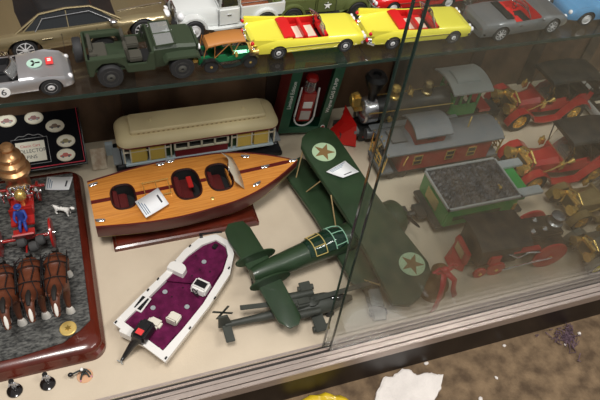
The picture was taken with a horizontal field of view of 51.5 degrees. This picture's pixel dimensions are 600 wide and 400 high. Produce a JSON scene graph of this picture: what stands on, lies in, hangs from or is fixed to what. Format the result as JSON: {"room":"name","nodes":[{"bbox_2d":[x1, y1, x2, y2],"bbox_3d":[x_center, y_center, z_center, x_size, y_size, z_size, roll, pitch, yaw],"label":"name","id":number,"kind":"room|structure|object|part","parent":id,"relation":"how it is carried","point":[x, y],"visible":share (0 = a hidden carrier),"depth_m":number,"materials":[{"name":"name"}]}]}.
{"room":"shop","nodes":[
{"label":"shop","id":0,"kind":"room"},
{"bbox_2d":[286,314,599,399],"bbox_3d":[0.095,0.268,1.295,6.000,0.040,6.000,-10,51,-16],"label":"floor","id":1,"kind":"structure","parent":0,"point":[529,366],"depth_m":1.24,"materials":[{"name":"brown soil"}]},
{"bbox_2d":[0,0,599,399],"bbox_3d":[0.272,-0.244,1.101,2.612,0.965,0.675,-10,51,-16],"label":"display case","id":2,"kind":"object","parent":1,"relation":"on","point":[268,359],"visible":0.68,"depth_m":1.24,"materials":[{"name":"brown"}]},
{"bbox_2d":[6,379,22,397],"bbox_3d":[-0.460,0.300,0.996,0.025,0.029,0.025,-10,51,-16],"label":"figurine","id":3,"kind":"object","parent":2,"relation":"on","point":[14,390],"visible":1,"depth_m":1.00,"materials":[{"name":"black"}]},
{"bbox_2d":[0,107,87,171],"bbox_3d":[-0.573,-0.131,1.284,0.235,0.103,0.127,-10,51,-16],"label":"display","id":4,"kind":"object","parent":2,"relation":"on","point":[48,140],"visible":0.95,"depth_m":1.29,"materials":[{"name":"black fabric"}]},
{"bbox_2d":[1,118,12,122],"bbox_3d":[-0.600,-0.162,1.271,0.022,0.006,0.007,-10,51,-16],"label":"picture","id":5,"kind":"object","parent":4,"relation":"on","point":[3,120],"depth_m":1.27,"materials":[{"name":"red"}]},
{"bbox_2d":[28,115,39,119],"bbox_3d":[-0.551,-0.170,1.286,0.022,0.006,0.007,-10,51,-16],"label":"picture","id":6,"kind":"object","parent":4,"relation":"on","point":[30,117],"depth_m":1.29,"materials":[{"name":"red"}]},
{"bbox_2d":[49,123,60,127],"bbox_3d":[-0.511,-0.155,1.296,0.022,0.006,0.007,-10,51,-16],"label":"picture","id":7,"kind":"object","parent":4,"relation":"on","point":[51,125],"depth_m":1.30,"materials":[{"name":"brown paper"}]},
{"bbox_2d":[60,139,71,142],"bbox_3d":[-0.489,-0.124,1.299,0.022,0.006,0.007,-10,51,-16],"label":"picture","id":8,"kind":"object","parent":4,"relation":"on","point":[61,140],"depth_m":1.30,"materials":[{"name":"brown"}]},
{"bbox_2d":[60,153,71,156],"bbox_3d":[-0.489,-0.095,1.297,0.022,0.006,0.007,-10,51,-16],"label":"picture","id":9,"kind":"object","parent":4,"relation":"on","point":[61,154],"depth_m":1.30,"materials":[{"name":"red"}]},
{"bbox_2d":[40,372,55,390],"bbox_3d":[-0.412,0.292,1.009,0.025,0.029,0.025,-10,51,-16],"label":"figurine","id":10,"kind":"object","parent":2,"relation":"on","point":[47,383],"visible":1,"depth_m":1.01,"materials":[{"name":"black"}]},
{"bbox_2d":[0,142,105,381],"bbox_3d":[-0.555,0.082,1.080,0.355,0.172,0.437,-10,51,-16],"label":"fire engine diorama","id":11,"kind":"object","parent":2,"relation":"on","point":[51,314],"visible":1,"depth_m":1.07,"materials":[{"name":"red wood"}]},
{"bbox_2d":[0,192,4,203],"bbox_3d":[-0.544,-0.003,1.136,0.012,0.029,0.012,-10,51,-16],"label":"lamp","id":12,"kind":"object","parent":11,"relation":"attached to","point":[2,195],"depth_m":1.13,"materials":[{"name":"silver metal"}]},
{"bbox_2d":[32,186,39,198],"bbox_3d":[-0.488,-0.014,1.152,0.012,0.029,0.012,-10,51,-16],"label":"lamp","id":13,"kind":"object","parent":11,"relation":"attached to","point":[35,189],"depth_m":1.14,"materials":[{"name":"silver metal"}]},
{"bbox_2d":[45,177,72,189],"bbox_3d":[-0.488,-0.034,1.256,0.051,0.001,0.036,0,49,-8],"label":"price tag","id":14,"kind":"object","parent":11,"relation":"on","point":[52,183],"visible":1,"depth_m":1.26,"materials":[{"name":"white paper"}]},
{"bbox_2d":[68,367,92,382],"bbox_3d":[-0.362,0.286,1.024,0.038,0.025,0.026,-10,51,-16],"label":"figurine","id":15,"kind":"object","parent":2,"relation":"on","point":[84,375],"visible":1,"depth_m":1.03,"materials":[{"name":"brown metal"}]},
{"bbox_2d":[89,147,107,170],"bbox_3d":[-0.431,-0.088,1.332,0.030,0.039,0.027,-10,51,-16],"label":"leaflet","id":16,"kind":"object","parent":2,"relation":"on","point":[98,158],"visible":1,"depth_m":1.33,"materials":[{"name":"paper"}]},
{"bbox_2d":[104,141,112,155],"bbox_3d":[-0.418,-0.113,1.363,0.016,0.034,0.010,-10,51,-16],"label":"box","id":17,"kind":"object","parent":2,"relation":"on","point":[108,145],"visible":0.84,"depth_m":1.35,"materials":[{"name":"grey cardboard"}]},
{"bbox_2d":[113,231,233,364],"bbox_3d":[-0.215,0.171,1.122,0.118,0.059,0.306,26,51,15],"label":"boat","id":18,"kind":"object","parent":2,"relation":"on","point":[161,319],"visible":1,"depth_m":1.11,"materials":[{"name":"white plastic"}]},
{"bbox_3d":[-0.283,0.245,1.049,0.040,0.042,0.018,-18,53,-22],"label":"motor leg","id":19,"kind":"part","parent":18,"relation":"part of","materials":[{"name":"black paint"}]},
{"bbox_3d":[-0.271,0.241,1.055,0.080,0.018,0.005,22,50,12],"label":"transom panel","id":20,"kind":"part","parent":18,"relation":"part of","materials":[{"name":"white plastic"}]},
{"bbox_3d":[-0.279,0.182,1.095,0.014,0.001,0.027,22,50,12],"label":"hatch panel","id":21,"kind":"part","parent":18,"relation":"part of","materials":[{"name":"black paint"}]},
{"bbox_3d":[-0.279,0.183,1.097,0.019,0.003,0.032,22,50,12],"label":"hatch frame","id":22,"kind":"part","parent":18,"relation":"part of","materials":[{"name":"white plastic"}]},
{"bbox_3d":[-0.250,0.212,1.072,0.026,0.012,0.018,22,50,12],"label":"white seat","id":23,"kind":"part","parent":18,"relation":"part of","materials":[{"name":"beige plastic"}]},
{"bbox_3d":[-0.219,0.204,1.079,0.021,0.019,0.021,22,50,12],"label":"white seat","id":24,"kind":"part","parent":18,"relation":"part of","materials":[{"name":"beige plastic"}]},
{"bbox_3d":[-0.179,0.151,1.121,0.022,0.002,0.012,22,50,12],"label":"instrument panel","id":25,"kind":"part","parent":18,"relation":"part of","materials":[{"name":"black paint"}]},
{"bbox_3d":[-0.173,0.067,1.206,0.044,0.010,0.010,-2,49,-9],"label":"trolling motor","id":26,"kind":"part","parent":18,"relation":"part of","materials":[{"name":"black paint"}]},
{"bbox_2d":[112,204,258,251],"bbox_3d":[-0.237,0.028,1.267,0.290,0.028,0.108,-10,51,-16],"label":"stand","id":27,"kind":"object","parent":2,"relation":"on","point":[248,214],"visible":0.31,"depth_m":1.24,"materials":[{"name":"red wood"}]},
{"bbox_2d":[87,152,296,236],"bbox_3d":[-0.202,-0.029,1.245,0.416,0.098,0.156,-12,51,-17],"label":"speedboat","id":28,"kind":"object","parent":27,"relation":"on","point":[198,188],"visible":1,"depth_m":1.22,"materials":[{"name":"orange wood"}]},
{"bbox_3d":[-0.346,0.005,1.203,0.028,0.027,0.053,-12,51,-17],"label":"seat","id":29,"kind":"part","parent":28,"relation":"part of","materials":[{"name":"red leather"}]},
{"bbox_2d":[135,188,168,216],"bbox_3d":[-0.280,0.005,1.176,0.046,0.001,0.062,39,55,24],"label":"price tag","id":30,"kind":"object","parent":28,"relation":"on","point":[154,201],"visible":1,"depth_m":1.18,"materials":[{"name":"white paper"}]},
{"bbox_3d":[-0.278,-0.020,1.209,0.052,0.012,0.041,-12,51,-17],"label":"luggage rail","id":31,"kind":"part","parent":28,"relation":"part of","materials":[{"name":"gold metal"}]},
{"bbox_3d":[-0.232,-0.019,1.239,0.034,0.027,0.068,-12,51,-17],"label":"seat","id":32,"kind":"part","parent":28,"relation":"part of","materials":[{"name":"red leather"}]},
{"bbox_3d":[-0.215,-0.076,1.267,0.420,0.015,0.050,-5,50,-12],"label":"rub rail","id":33,"kind":"part","parent":28,"relation":"part of","materials":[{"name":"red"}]},
{"bbox_2d":[185,176,193,187],"bbox_3d":[-0.220,-0.036,1.236,0.010,0.004,0.030,-12,51,-17],"label":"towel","id":34,"kind":"object","parent":28,"relation":"on","point":[188,181],"depth_m":1.24,"materials":[{"name":"red fabric"}]},
{"bbox_3d":[-0.170,-0.032,1.259,0.031,0.027,0.061,-12,51,-17],"label":"seat","id":35,"kind":"part","parent":28,"relation":"part of","materials":[{"name":"red leather"}]},
{"bbox_2d":[111,98,281,171],"bbox_3d":[-0.224,-0.148,1.365,0.371,0.116,0.106,-10,51,-16],"label":"tram","id":36,"kind":"object","parent":2,"relation":"on","point":[247,125],"visible":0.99,"depth_m":1.33,"materials":[{"name":"beige metal"}]},
{"bbox_3d":[-0.339,-0.094,1.307,0.034,0.036,0.003,-10,51,-16],"label":"yellow panel","id":37,"kind":"part","parent":36,"relation":"part of","materials":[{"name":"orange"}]},
{"bbox_3d":[-0.320,-0.105,1.303,0.100,0.002,0.004,-10,51,-16],"label":"hand rail","id":38,"kind":"part","parent":36,"relation":"part of","materials":[{"name":"beige metal"}]},
{"bbox_3d":[-0.301,-0.101,1.318,0.034,0.036,0.003,-10,51,-16],"label":"yellow panel","id":39,"kind":"part","parent":36,"relation":"part of","materials":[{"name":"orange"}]},
{"bbox_3d":[-0.227,-0.131,1.385,0.325,0.006,0.088,-10,51,-16],"label":"floor frame","id":40,"kind":"part","parent":36,"relation":"part of","materials":[{"name":"blue"}]},
{"bbox_3d":[-0.226,-0.139,1.375,0.115,0.022,0.082,-10,51,-16],"label":"saloon panel","id":41,"kind":"part","parent":36,"relation":"part of","materials":[{"name":"red paint"}]},
{"bbox_3d":[-0.224,-0.152,1.361,0.112,0.018,0.076,-10,51,-16],"label":"saloon glass","id":42,"kind":"part","parent":36,"relation":"part of","materials":[{"name":"black"}]},
{"bbox_3d":[-0.123,-0.133,1.370,0.034,0.036,0.003,-10,51,-16],"label":"yellow panel","id":43,"kind":"part","parent":36,"relation":"part of","materials":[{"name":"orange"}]},
{"bbox_3d":[-0.102,-0.144,1.367,0.100,0.002,0.004,-10,51,-16],"label":"hand rail","id":44,"kind":"part","parent":36,"relation":"part of","materials":[{"name":"beige"}]},
{"bbox_3d":[-0.086,-0.140,1.381,0.034,0.036,0.003,-10,51,-16],"label":"yellow panel","id":45,"kind":"part","parent":36,"relation":"part of","materials":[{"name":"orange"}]},
{"bbox_2d":[212,279,378,342],"bbox_3d":[0.020,0.186,1.133,0.360,0.070,0.108,-10,51,-16],"label":"helicopter","id":46,"kind":"object","parent":2,"relation":"on","point":[309,304],"visible":0.86,"depth_m":1.12,"materials":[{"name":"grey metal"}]},
{"bbox_3d":[-0.134,0.196,1.081,0.024,0.037,0.002,-10,51,-16],"label":"tail rotor blade","id":47,"kind":"part","parent":46,"relation":"part of","materials":[{"name":"black plastic"}]},
{"bbox_3d":[-0.134,0.196,1.081,0.037,0.023,0.002,-10,51,-16],"label":"tail rotor blade","id":48,"kind":"part","parent":46,"relation":"part of","materials":[{"name":"black plastic"}]},
{"bbox_3d":[-0.042,0.186,1.114,0.131,0.002,0.010,-5,50,-12],"label":"rotor blade","id":49,"kind":"part","parent":46,"relation":"part of","materials":[{"name":"grey plastic"}]},
{"bbox_3d":[0.066,0.180,1.150,0.036,0.016,0.018,-10,51,-16],"label":"cockpit glass","id":50,"kind":"part","parent":46,"relation":"part of","materials":[{"name":"black"}]},
{"bbox_3d":[0.104,0.161,1.155,0.179,0.002,0.010,-13,52,-18],"label":"rotor blade","id":51,"kind":"part","parent":46,"relation":"part of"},
{"bbox_2d":[0,33,599,107],"bbox_3d":[0.228,-0.374,1.171,2.580,0.006,0.324,-10,51,-16],"label":"glass shelf","id":52,"kind":"object","parent":2,"relation":"on","point":[90,95],"visible":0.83,"depth_m":0.98,"materials":[{"name":"grey"}]},
{"bbox_2d":[0,49,74,96],"bbox_3d":[-0.408,-0.177,0.877,0.165,0.045,0.073,-13,52,-18],"label":"roadster","id":53,"kind":"object","parent":52,"relation":"on","point":[46,70],"visible":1,"depth_m":0.88,"materials":[{"name":"silver metal"}]},
{"bbox_3d":[-0.426,-0.186,0.880,0.027,0.024,0.020,-13,52,-18],"label":"seat","id":54,"kind":"part","parent":53,"relation":"part of","materials":[{"name":"black"}]},
{"bbox_3d":[-0.417,-0.168,0.865,0.027,0.024,0.020,-13,52,-18],"label":"seat","id":55,"kind":"part","parent":53,"relation":"part of","materials":[{"name":"black"}]},
{"bbox_2d":[0,0,171,55],"bbox_3d":[-0.352,-0.300,0.979,0.282,0.067,0.144,-16,53,-21],"label":"sedan","id":56,"kind":"object","parent":52,"relation":"on","point":[25,25],"visible":0.81,"depth_m":0.93,"materials":[{"name":"brown metal"}]},
{"bbox_3d":[-0.347,-0.273,0.927,0.156,0.025,0.017,-16,53,-21],"label":"roof rail","id":57,"kind":"part","parent":56,"relation":"part of","materials":[{"name":"brown metal"}]},
{"bbox_3d":[-0.340,-0.270,0.929,0.114,0.018,0.011,-16,53,-21],"label":"window trim","id":58,"kind":"part","parent":56,"relation":"part of","materials":[{"name":"silver metal"}]},
{"bbox_2d":[109,18,116,23],"bbox_3d":[-0.285,-0.272,0.948,0.012,0.007,0.012,-16,53,-21],"label":"mirror","id":59,"kind":"object","parent":56,"relation":"on","point":[111,20],"depth_m":0.94,"materials":[{"name":"silver metal"}]},
{"bbox_2d":[71,20,204,86],"bbox_3d":[-0.241,-0.224,0.931,0.186,0.058,0.088,-11,51,-17],"label":"toy jeep","id":60,"kind":"object","parent":52,"relation":"on","point":[175,46],"visible":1,"depth_m":0.92,"materials":[{"name":"green metal"}]},
{"bbox_3d":[-0.295,-0.221,0.904,0.025,0.025,0.042,-11,51,-17],"label":"seat","id":61,"kind":"part","parent":60,"relation":"part of","materials":[{"name":"grey fabric"}]},
{"bbox_2d":[80,24,155,76],"bbox_3d":[-0.269,-0.222,0.918,0.096,0.031,0.076,-11,51,-17],"label":"tub","id":62,"kind":"object","parent":60,"relation":"in","point":[107,57],"depth_m":0.91,"materials":[{"name":"green metal"}]},
{"bbox_3d":[-0.256,-0.242,0.928,0.025,0.025,0.022,-11,51,-17],"label":"seat","id":63,"kind":"part","parent":60,"relation":"part of","materials":[{"name":"grey fabric"}]},
{"bbox_3d":[-0.245,-0.218,0.908,0.025,0.025,0.022,-11,51,-17],"label":"seat","id":64,"kind":"part","parent":60,"relation":"part of","materials":[{"name":"grey plastic"}]},
{"bbox_2d":[190,26,198,50],"bbox_3d":[-0.162,-0.241,0.953,0.004,0.028,0.046,-11,51,-17],"label":"grille","id":65,"kind":"object","parent":60,"relation":"attached to","point":[196,42],"depth_m":0.94,"materials":[{"name":"silver metal"}]},
{"bbox_2d":[192,29,259,72],"bbox_3d":[-0.119,-0.231,0.959,0.108,0.052,0.045,-12,51,-17],"label":"toy buggy","id":66,"kind":"object","parent":52,"relation":"on","point":[214,53],"visible":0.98,"depth_m":0.95,"materials":[{"name":"orange metal"}]},
{"bbox_3d":[-0.148,-0.224,0.952,0.014,0.015,0.024,-12,51,-17],"label":"seat","id":67,"kind":"part","parent":66,"relation":"part of","materials":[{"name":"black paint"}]},
{"bbox_3d":[-0.125,-0.229,0.959,0.014,0.015,0.024,-12,51,-17],"label":"seat","id":68,"kind":"part","parent":66,"relation":"part of","materials":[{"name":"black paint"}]},
{"bbox_2d":[168,0,284,39],"bbox_3d":[-0.124,-0.324,1.028,0.190,0.070,0.087,-13,52,-19],"label":"pickup","id":69,"kind":"object","parent":52,"relation":"on","point":[216,15],"visible":0.7,"depth_m":1.00,"materials":[{"name":"white metal"}]},
{"bbox_2d":[170,0,176,21],"bbox_3d":[-0.204,-0.304,1.003,0.003,0.028,0.033,-13,52,-19],"label":"grille","id":70,"kind":"object","parent":69,"relation":"attached to","point":[173,3],"depth_m":1.00,"materials":[{"name":"silver metal"}]},
{"bbox_3d":[-0.125,-0.337,1.014,0.030,0.019,0.064,-13,52,-19],"label":"cab glass","id":71,"kind":"part","parent":69,"relation":"part of","materials":[{"name":"black glass"}]},
{"bbox_2d":[240,8,366,58],"bbox_3d":[0.008,-0.277,1.018,0.204,0.050,0.075,-10,51,-16],"label":"convertible","id":72,"kind":"object","parent":52,"relation":"on","point":[276,36],"visible":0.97,"depth_m":1.01,"materials":[{"name":"yellow metal"}]},
{"bbox_3d":[-0.009,-0.273,1.014,0.027,0.026,0.052,-10,51,-16],"label":"seat","id":73,"kind":"part","parent":72,"relation":"part of","materials":[{"name":"red"}]},
{"bbox_3d":[0.011,-0.247,0.995,0.118,0.001,0.001,-10,51,-16],"label":"trim","id":74,"kind":"part","parent":72,"relation":"part of","materials":[{"name":"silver metal"}]},
{"bbox_3d":[0.011,-0.277,1.020,0.027,0.026,0.052,-10,51,-16],"label":"seat","id":75,"kind":"part","parent":72,"relation":"part of","materials":[{"name":"red"}]},
{"bbox_2d":[268,0,370,18],"bbox_3d":[0.033,-0.358,1.083,0.186,0.064,0.079,-10,51,-16],"label":"truck","id":76,"kind":"object","parent":52,"relation":"on","point":[292,7],"visible":0.68,"depth_m":1.07,"materials":[{"name":"green metal"}]},
{"bbox_2d":[355,1,473,49],"bbox_3d":[0.198,-0.304,1.067,0.204,0.050,0.075,-9,51,-15],"label":"convertible","id":77,"kind":"object","parent":52,"relation":"on","point":[385,26],"visible":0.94,"depth_m":1.05,"materials":[{"name":"yellow metal"}]},
{"bbox_3d":[0.201,-0.304,1.069,0.027,0.026,0.052,-9,51,-15],"label":"seat","id":78,"kind":"part","parent":77,"relation":"part of","materials":[{"name":"red plastic"}]},
{"bbox_3d":[0.200,-0.274,1.044,0.118,0.001,0.001,-9,51,-15],"label":"trim","id":79,"kind":"part","parent":77,"relation":"part of","materials":[{"name":"silver metal"}]},
{"bbox_2d":[369,0,465,8],"bbox_3d":[0.212,-0.388,1.143,0.204,0.050,0.076,-12,51,-17],"label":"convertible","id":80,"kind":"object","parent":52,"relation":"on","point":[391,4],"visible":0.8,"depth_m":1.11,"materials":[{"name":"red metal"}]},
{"bbox_2d":[462,0,567,41],"bbox_3d":[0.390,-0.335,1.120,0.190,0.049,0.092,-13,52,-18],"label":"roadster","id":81,"kind":"object","parent":52,"relation":"on","point":[496,20],"visible":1,"depth_m":1.10,"materials":[{"name":"grey metal"}]},
{"bbox_2d":[490,1,514,19],"bbox_3d":[0.357,-0.335,1.099,0.016,0.004,0.056,-13,52,-18],"label":"hood","id":82,"kind":"object","parent":81,"relation":"attached to","point":[498,8],"depth_m":1.09,"materials":[{"name":"black paint"}]},
{"bbox_3d":[0.371,-0.343,1.121,0.029,0.026,0.022,-13,52,-18],"label":"seat","id":83,"kind":"part","parent":81,"relation":"part of","materials":[{"name":"red plastic"}]},
{"bbox_3d":[0.381,-0.323,1.105,0.029,0.026,0.022,-13,52,-18],"label":"seat","id":84,"kind":"part","parent":81,"relation":"part of","materials":[{"name":"red plastic"}]},
{"bbox_2d":[553,0,599,25],"bbox_3d":[0.576,-0.374,1.180,0.180,0.049,0.080,-6,50,-12],"label":"roadster","id":85,"kind":"object","parent":52,"relation":"on","point":[583,12],"visible":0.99,"depth_m":1.15,"materials":[{"name":"blue metal"}]},
{"bbox_3d":[0.169,-0.480,1.306,2.600,0.950,0.016,-10,51,-16],"label":"panel","id":86,"kind":"part","parent":2,"relation":"part of","materials":[{"name":"clear glass"}]},
{"bbox_2d":[274,47,347,132],"bbox_3d":[0.018,-0.246,1.408,0.143,0.214,0.057,-8,50,-15],"label":"toy","id":87,"kind":"object","parent":2,"relation":"on","point":[305,101],"visible":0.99,"depth_m":1.40,"materials":[{"name":"red"}]},
{"bbox_2d":[225,127,430,328],"bbox_3d":[0.041,0.048,1.236,0.379,0.102,0.443,-10,51,-16],"label":"toy biplane","id":88,"kind":"object","parent":2,"relation":"on","point":[386,254],"visible":0.99,"depth_m":1.19,"materials":[{"name":"green metal"}]},
{"bbox_2d":[326,161,358,177],"bbox_3d":[0.087,-0.058,1.272,0.057,0.005,0.038,-28,58,-28],"label":"price tag","id":89,"kind":"object","parent":88,"relation":"on","point":[343,169],"visible":1,"depth_m":1.28,"materials":[{"name":"white paper"}]},
{"bbox_3d":[0.227,0.042,1.261,0.003,0.016,0.049,-21,55,-24],"label":"propeller blade","id":90,"kind":"part","parent":88,"relation":"part of","materials":[{"name":"black paint"}]},
{"bbox_2d":[362,283,386,320],"bbox_3d":[0.142,0.185,1.178,0.033,0.027,0.089,-4,49,-11],"label":"price tag","id":91,"kind":"object","parent":2,"relation":"on","point":[377,310],"visible":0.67,"depth_m":1.16,"materials":[{"name":"white paper"}]},
{"bbox_2d":[322,0,429,350],"bbox_3d":[0.673,-0.103,0.986,1.252,0.800,0.014,-10,51,-16],"label":"door","id":92,"kind":"structure","parent":2,"relation":"attached to","point":[427,2],"depth_m":0.74,"materials":[{"name":"grey"}]},
{"bbox_3d":[0.232,0.052,1.417,2.600,0.095,0.621,-10,51,-16],"label":"kick plate","id":93,"kind":"part","parent":2,"relation":"part of","materials":[{"name":"brown laminate"}]},
{"bbox_2d":[330,64,499,146],"bbox_3d":[0.285,-0.241,1.473,0.456,0.178,0.102,-10,51,-16],"label":"locomotive","id":94,"kind":"object","parent":2,"relation":"on","point":[471,80],"visible":0.76,"depth_m":1.45,"materials":[{"name":"grey metal"}]},
{"bbox_3d":[0.260,-0.212,1.444,0.216,0.002,0.002,-9,51,-15],"label":"hand rail","id":95,"kind":"part","parent":94,"relation":"part of","materials":[{"name":"gold metal"}]},
{"bbox_3d":[0.290,-0.202,1.522,0.432,0.016,0.049,-10,51,-16],"label":"frame","id":96,"kind":"part","parent":94,"relation":"part of","materials":[{"name":"grey metal"}]},
{"bbox_3d":[0.382,-0.241,1.470,0.006,0.054,0.004,-10,51,-16],"label":"cab post","id":97,"kind":"part","parent":94,"relation":"part of","materials":[{"name":"green metal"}]},
{"bbox_3d":[0.392,-0.218,1.503,0.072,0.035,0.004,-10,51,-16],"label":"cab panel","id":98,"kind":"part","parent":94,"relation":"part of","materials":[{"name":"green metal"}]},
{"bbox_3d":[0.404,-0.244,1.477,0.006,0.054,0.004,-10,51,-16],"label":"cab post","id":99,"kind":"part","parent":94,"relation":"part of","materials":[{"name":"green"}]},
{"bbox_3d":[0.427,-0.249,1.484,0.006,0.054,0.004,-10,51,-16],"label":"cab post","id":100,"kind":"part","parent":94,"relation":"part of","materials":[{"name":"green"}]},
{"bbox_2d":[368,110,504,178],"bbox_3d":[0.310,-0.133,1.402,0.306,0.147,0.089,-10,51,-16],"label":"toy caboose","id":101,"kind":"object","parent":2,"relation":"on","point":[428,139],"visible":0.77,"depth_m":1.37,"materials":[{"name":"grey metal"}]},
{"bbox_3d":[0.222,-0.061,1.402,0.040,0.012,0.007,-10,51,-16],"label":"truck frame","id":102,"kind":"part","parent":101,"relation":"part of","materials":[{"name":"grey metal"}]},
{"bbox_3d":[0.259,-0.087,1.366,0.016,0.020,0.002,-10,51,-16],"label":"pane","id":103,"kind":"part","parent":101,"relation":"part of","materials":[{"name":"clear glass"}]},
{"bbox_3d":[0.300,-0.105,1.431,0.285,0.008,0.071,-10,51,-16],"label":"floor frame","id":104,"kind":"part","parent":101,"relation":"part of","materials":[{"name":"grey metal"}]},
{"bbox_3d":[0.335,-0.101,1.388,0.016,0.020,0.002,-10,51,-16],"label":"pane","id":105,"kind":"part","parent":101,"relation":"part of","materials":[{"name":"clear glass"}]},
{"bbox_3d":[0.387,-0.110,1.404,0.016,0.020,0.002,-10,51,-16],"label":"pane","id":106,"kind":"part","parent":101,"relation":"part of","materials":[{"name":"clear glass"}]},
{"bbox_2d":[421,263,457,312],"bbox_3d":[0.270,0.152,1.177,0.073,0.098,0.070,-15,52,-20],"label":"bow","id":107,"kind":"object","parent":2,"relation":"on","point":[437,284],"visible":0.9,"depth_m":1.17,"materials":[{"name":"red fabric"}]},
{"bbox_2d":[402,157,543,229],"bbox_3d":[0.357,-0.010,1.332,0.297,0.099,0.118,-10,51,-16],"label":"tender","id":108,"kind":"object","parent":2,"relation":"on","point":[446,194],"visible":0.9,"depth_m":1.30,"materials":[{"name":"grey metal"}]},
{"bbox_3d":[0.275,-0.003,1.298,0.002,0.028,0.046,-10,51,-16],"label":"gilt panel","id":109,"kind":"part","parent":108,"relation":"part of","materials":[{"name":"yellow metal"}]},
{"bbox_3d":[0.363,0.003,1.350,0.212,0.008,0.104,-10,51,-16],"label":"frame","id":110,"kind":"part","parent":108,"relation":"part of","materials":[{"name":"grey metal"}]},
{"bbox_3d":[0.359,-0.016,1.326,0.171,0.054,0.114,-10,51,-16],"label":"tank","id":111,"kind":"part","parent":108,"relation":"part of","materials":[{"name":"green metal"}]},
{"bbox_3d":[0.464,-0.035,1.357,0.028,0.030,0.070,-10,51,-16],"label":"plate","id":112,"kind":"part","parent":108,"relation":"part of","materials":[{"name":"green"}]},
{"bbox_2d":[444,209,566,277],"bbox_3d":[0.428,0.076,1.257,0.260,0.111,0.108,-7,50,-13],"label":"car","id":113,"kind":"object","parent":2,"relation":"on","point":[493,239],"visible":1,"depth_m":1.24,"materials":[{"name":"black metal"}]},
{"bbox_3d":[0.325,0.101,1.247,0.010,0.034,0.050,-7,50,-13],"label":"frame","id":114,"kind":"part","parent":113,"relation":"part of","materials":[{"name":"red metal"}]},
{"bbox_3d":[0.383,0.115,1.229,0.028,0.026,0.016,-7,50,-13],"label":"red cylinder casing","id":115,"kind":"part","parent":113,"relation":"part of","materials":[{"name":"red metal"}]},
{"bbox_3d":[0.437,0.096,1.285,0.235,0.014,0.044,-7,50,-13],"label":"frame","id":116,"kind":"part","parent":113,"relation":"part of","materials":[{"name":"metal"}]},
{"bbox_3d":[0.455,0.128,1.246,0.108,0.019,0.004,-7,50,-13],"label":"rod","id":117,"kind":"part","parent":113,"relation":"part of","materials":[{"name":"silver metal"}]},
{"bbox_3d":[0.472,0.056,1.250,0.110,0.012,0.050,-7,50,-13],"label":"boiler casing","id":118,"kind":"part","parent":113,"relation":"part of","materials":[{"name":"metal"}]},
{"bbox_2d":[483,58,599,131],"bbox_3d":[0.620,-0.273,1.573,0.267,0.137,0.119,-11,51,-17],"label":"car","id":119,"kind":"object","parent":2,"relation":"on","point":[563,87],"visible":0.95,"depth_m":1.56,"materials":[{"name":"red metal"}]},
{"bbox_3d":[0.645,-0.275,1.585,0.037,0.040,0.063,-11,51,-17],"label":"seat","id":120,"kind":"part","parent":119,"relation":"part of","materials":[{"name":"black paint"}]},
{"bbox_3d":[0.706,-0.287,1.604,0.037,0.040,0.063,-11,51,-17],"label":"seat","id":121,"kind":"part","parent":119,"relation":"part of","materials":[{"name":"black paint"}]},
{"bbox_2d":[497,115,599,187],"bbox_3d":[0.607,-0.113,1.430,0.267,0.137,0.119,-9,51,-15],"label":"car","id":122,"kind":"object","parent":2,"relation":"on","point":[579,146],"visible":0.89,"depth_m":1.41,"materials":[{"name":"red metal"}]},
{"bbox_3d":[0.632,-0.114,1.441,0.037,0.040,0.063,-9,51,-15],"label":"seat","id":123,"kind":"part","parent":122,"relation":"part of","materials":[{"name":"brown leather"}]},
{"bbox_3d":[0.694,-0.124,1.458,0.037,0.040,0.063,-9,51,-15],"label":"seat","id":124,"kind":"part","parent":122,"relation":"part of","materials":[{"name":"brown leather"}]},
{"bbox_2d":[545,173,599,229],"bbox_3d":[0.668,-0.011,1.376,0.218,0.096,0.101,-10,51,-16],"label":"car","id":125,"kind":"object","parent":2,"relation":"on","point":[579,203],"visible":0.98,"depth_m":1.35,"materials":[{"name":"gold metal"}]},
{"bbox_2d":[563,225,599,274],"bbox_3d":[0.658,0.083,1.299,0.195,0.086,0.090,-13,52,-18],"label":"car","id":126,"kind":"object","parent":2,"relation":"on","point":[589,247],"visible":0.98,"depth_m":1.28,"materials":[{"name":"gold metal"}]},
{"bbox_2d":[302,392,347,399],"bbox_3d":[0.053,0.387,1.149,0.144,0.013,0.072,1,49,-7],"label":"bag","id":127,"kind":"object","parent":1,"relation":"on","point":[324,396],"visible":1,"depth_m":1.16,"materials":[{"name":"plastic"}]},
{"bbox_2d":[375,369,442,399],"bbox_3d":[0.214,0.369,1.190,0.156,0.006,0.103,-10,51,-16],"label":"paper","id":128,"kind":"object","parent":1,"relation":"on","point":[405,384],"visible":1,"depth_m":1.19,"materials":[{"name":"white paper"}]},
{"bbox_2d":[535,323,580,361],"bbox_3d":[0.548,0.300,1.293,0.097,0.010,0.087,-10,51,-16],"label":"tuft","id":129,"kind":"object","parent":1,"relation":"on","point":[567,338],"visible":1,"depth_m":1.30,"materials":[{"name":"purple plant"}]}
]}

